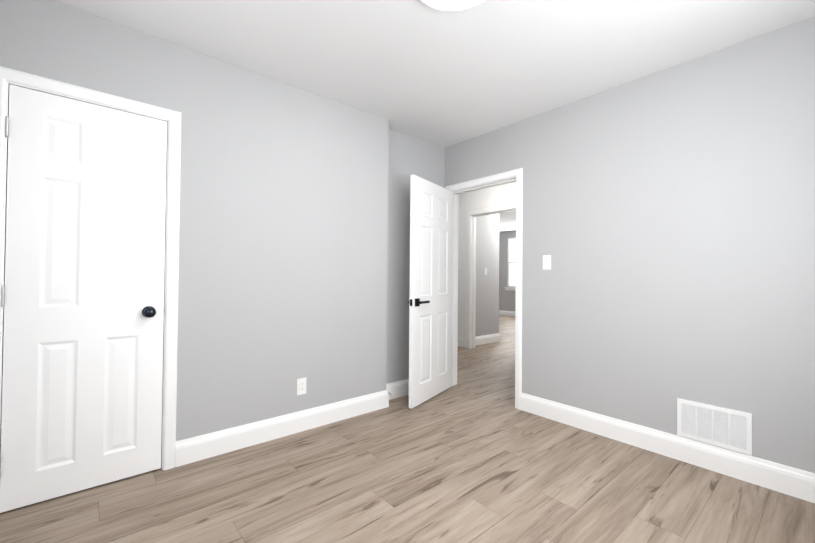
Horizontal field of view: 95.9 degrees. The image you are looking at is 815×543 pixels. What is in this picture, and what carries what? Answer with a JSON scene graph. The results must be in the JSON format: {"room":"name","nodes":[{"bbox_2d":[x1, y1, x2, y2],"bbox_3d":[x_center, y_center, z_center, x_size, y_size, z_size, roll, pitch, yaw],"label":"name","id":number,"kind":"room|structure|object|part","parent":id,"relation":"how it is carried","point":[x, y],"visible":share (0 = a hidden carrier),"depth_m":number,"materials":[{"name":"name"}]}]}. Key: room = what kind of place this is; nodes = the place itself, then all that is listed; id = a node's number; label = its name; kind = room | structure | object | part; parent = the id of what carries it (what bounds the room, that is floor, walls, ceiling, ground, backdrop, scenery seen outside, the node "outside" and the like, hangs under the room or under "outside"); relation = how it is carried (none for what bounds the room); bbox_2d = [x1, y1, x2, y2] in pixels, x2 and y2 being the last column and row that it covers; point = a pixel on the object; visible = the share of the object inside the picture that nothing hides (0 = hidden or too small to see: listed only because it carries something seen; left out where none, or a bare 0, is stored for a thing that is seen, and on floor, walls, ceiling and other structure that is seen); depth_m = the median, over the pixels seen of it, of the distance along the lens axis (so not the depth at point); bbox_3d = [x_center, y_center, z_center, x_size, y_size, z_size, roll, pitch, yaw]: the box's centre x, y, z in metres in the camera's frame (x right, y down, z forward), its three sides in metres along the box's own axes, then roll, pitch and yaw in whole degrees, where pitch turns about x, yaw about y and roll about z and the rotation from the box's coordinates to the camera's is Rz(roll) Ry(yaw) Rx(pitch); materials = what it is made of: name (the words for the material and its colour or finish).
{"room":"empty bedroom","nodes":[
{"label":"empty bedroom","id":0,"kind":"room"},
{"bbox_2d":[0,0,388,440],"bbox_3d":[-1.164,-0.092,2.357,2.516,2.440,0.120,1,-1,-41],"label":"wall","id":1,"kind":"structure","parent":0,"point":[283,247],"depth_m":2.41,"materials":[{"name":"grey paint"}]},
{"bbox_2d":[0,84,166,512],"bbox_3d":[-1.611,0.122,1.874,0.630,1.971,0.104,1,-1,-41],"label":"closet door","id":2,"kind":"structure","parent":1,"relation":"in","point":[82,296],"depth_m":1.86,"materials":[{"name":"white paint"}]},
{"bbox_3d":[-1.417,0.224,2.017,0.064,0.064,0.069,1,-1,-41],"label":"knob","id":3,"kind":"part","parent":2,"relation":"part of","materials":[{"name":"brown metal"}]},
{"bbox_2d":[0,66,181,469],"bbox_3d":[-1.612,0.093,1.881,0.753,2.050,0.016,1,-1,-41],"label":"door frame","id":4,"kind":"structure","parent":1,"relation":"attached to","point":[173,117],"depth_m":2.09,"materials":[{"name":"white paint"}]},
{"bbox_2d":[175,387,390,466],"bbox_3d":[-0.754,1.064,2.624,1.544,0.142,0.033,1,-1,-41],"label":"baseboard","id":5,"kind":"structure","parent":1,"relation":"attached to","point":[190,450],"depth_m":2.47,"materials":[{"name":"white paint"}]},
{"bbox_2d":[297,378,305,394],"bbox_3d":[-0.755,0.819,2.620,0.070,0.115,0.006,1,-1,-41],"label":"outlet","id":6,"kind":"object","parent":1,"relation":"attached to","point":[299,392],"visible":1,"depth_m":2.61,"materials":[{"name":"white plastic"}]},
{"bbox_2d":[300,381,303,390],"bbox_3d":[-0.754,0.819,2.620,0.032,0.065,0.007,1,-1,-41],"label":"electrical socket","id":7,"kind":"object","parent":6,"relation":"attached to","point":[301,386],"visible":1,"depth_m":2.62,"materials":[{"name":"white plastic"}]},
{"bbox_2d":[0,315,814,542],"bbox_3d":[0.909,1.219,5.534,10.200,0.060,8.550,1,-1,-41],"label":"floor","id":8,"kind":"structure","parent":0,"point":[473,455],"depth_m":1.88,"materials":[{"name":"laminate"}]},
{"bbox_2d":[499,310,514,315],"bbox_3d":[3.876,1.197,9.435,0.016,0.142,6.100,1,-1,-41],"label":"baseboard","id":9,"kind":"structure","parent":8,"relation":"on","point":[501,312],"depth_m":10.60,"materials":[{"name":"white paint"}]},
{"bbox_2d":[386,129,444,383],"bbox_3d":[-0.021,-0.066,3.508,0.959,2.440,0.137,1,-1,-41],"label":"wall","id":10,"kind":"structure","parent":0,"point":[408,156],"depth_m":3.41,"materials":[{"name":"grey paint"}]},
{"bbox_2d":[386,379,408,398],"bbox_3d":[0.045,1.083,3.480,0.819,0.142,0.016,1,-1,-41],"label":"baseboard","id":11,"kind":"structure","parent":10,"relation":"attached to","point":[399,388],"depth_m":3.37,"materials":[{"name":"white paint"}]},
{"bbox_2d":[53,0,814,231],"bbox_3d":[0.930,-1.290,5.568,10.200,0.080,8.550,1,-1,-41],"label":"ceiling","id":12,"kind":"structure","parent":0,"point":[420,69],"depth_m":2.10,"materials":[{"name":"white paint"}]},
{"bbox_2d":[421,0,484,10],"bbox_3d":[0.213,-1.292,1.609,0.402,0.036,0.402,1,-1,-41],"label":"ceiling light","id":13,"kind":"object","parent":12,"relation":"in","point":[450,5],"visible":0.96,"depth_m":1.76,"materials":[{"name":"white glass"}]},
{"bbox_2d":[475,213,498,336],"bbox_3d":[1.257,-0.019,6.170,0.780,2.440,0.120,1,-1,-41],"label":"wall","id":14,"kind":"structure","parent":0,"point":[487,285],"depth_m":6.17,"materials":[{"name":"grey paint"}]},
{"bbox_2d":[475,333,499,345],"bbox_3d":[1.292,1.129,6.114,0.796,0.142,0.031,1,-1,-41],"label":"baseboard","id":15,"kind":"structure","parent":14,"relation":"attached to","point":[486,339],"depth_m":6.13,"materials":[{"name":"white paint"}]},
{"bbox_2d":[458,182,515,337],"bbox_3d":[1.085,-0.027,5.680,0.120,2.440,8.170,1,-1,-41],"label":"wall","id":16,"kind":"structure","parent":0,"point":[493,196],"depth_m":5.79,"materials":[{"name":"paint"}]},
{"bbox_2d":[457,337,465,347],"bbox_3d":[0.737,1.122,5.954,0.016,0.142,0.530,1,-1,-41],"label":"baseboard","id":17,"kind":"structure","parent":16,"relation":"attached to","point":[461,342],"depth_m":5.79,"materials":[{"name":"white paint"}]},
{"bbox_2d":[466,202,515,347],"bbox_3d":[1.283,0.116,5.434,0.136,2.150,0.980,1,-1,-41],"label":"door frame","id":18,"kind":"structure","parent":16,"relation":"attached to","point":[509,206],"depth_m":5.72,"materials":[{"name":"white paint"}]},
{"bbox_2d":[499,230,515,310],"bbox_3d":[2.220,0.014,8.019,4.650,2.440,6.340,1,-1,-41],"label":"wall","id":19,"kind":"structure","parent":0,"point":[506,300],"depth_m":10.69,"materials":[{"name":"grey paint"}]},
{"bbox_2d":[505,287,515,290],"bbox_3d":[3.223,0.492,10.197,0.035,0.100,1.220,1,-1,-41],"label":"window sill","id":20,"kind":"structure","parent":19,"relation":"attached to","point":[511,288],"depth_m":10.49,"materials":[{"name":"white paint"}]},
{"bbox_2d":[507,237,515,286],"bbox_3d":[3.281,-0.267,10.251,0.060,1.420,1.100,1,-1,-41],"label":"window","id":21,"kind":"structure","parent":19,"relation":"attached to","point":[512,258],"depth_m":10.56,"materials":[{"name":"white glass"}]},
{"bbox_2d":[445,16,814,472],"bbox_3d":[0.876,-0.061,3.292,0.120,2.440,4.820,1,-1,-41],"label":"wall","id":22,"kind":"structure","parent":0,"point":[669,220],"depth_m":2.27,"materials":[{"name":"grey paint"}]},
{"bbox_2d":[445,168,522,409],"bbox_3d":[0.721,0.143,3.467,0.152,2.033,0.890,1,-1,-41],"label":"door frame","id":23,"kind":"structure","parent":22,"relation":"attached to","point":[517,174],"depth_m":3.19,"materials":[{"name":"white paint"}]},
{"bbox_2d":[408,174,452,408],"bbox_3d":[0.236,0.169,3.379,0.132,1.947,0.774,0,-1,33],"label":"bedroom door","id":24,"kind":"structure","parent":23,"relation":"attached to","point":[430,301],"depth_m":3.30,"materials":[{"name":"white paint"}]},
{"bbox_3d":[0.083,0.262,3.153,0.223,0.066,0.164,1,-1,-41],"label":"handle","id":25,"kind":"part","parent":24,"relation":"part of","materials":[{"name":"black metal"}]},
{"bbox_2d":[543,255,550,269],"bbox_3d":[1.109,-0.072,2.924,0.008,0.115,0.070,1,-1,-41],"label":"light switch","id":26,"kind":"object","parent":22,"relation":"attached to","point":[546,261],"visible":1,"depth_m":2.92,"materials":[{"name":"white plastic"}]},
{"bbox_2d":[521,393,814,502],"bbox_3d":[1.624,1.081,2.291,0.016,0.142,2.063,1,-1,-41],"label":"baseboard","id":27,"kind":"structure","parent":22,"relation":"attached to","point":[790,481],"depth_m":2.21,"materials":[{"name":"white paint"}]},
{"bbox_2d":[677,398,751,455],"bbox_3d":[1.768,0.891,2.130,0.011,0.225,0.336,1,-1,-41],"label":"air vent","id":28,"kind":"object","parent":22,"relation":"in","point":[729,429],"visible":1,"depth_m":2.12,"materials":[{"name":"white metal"}]}
]}

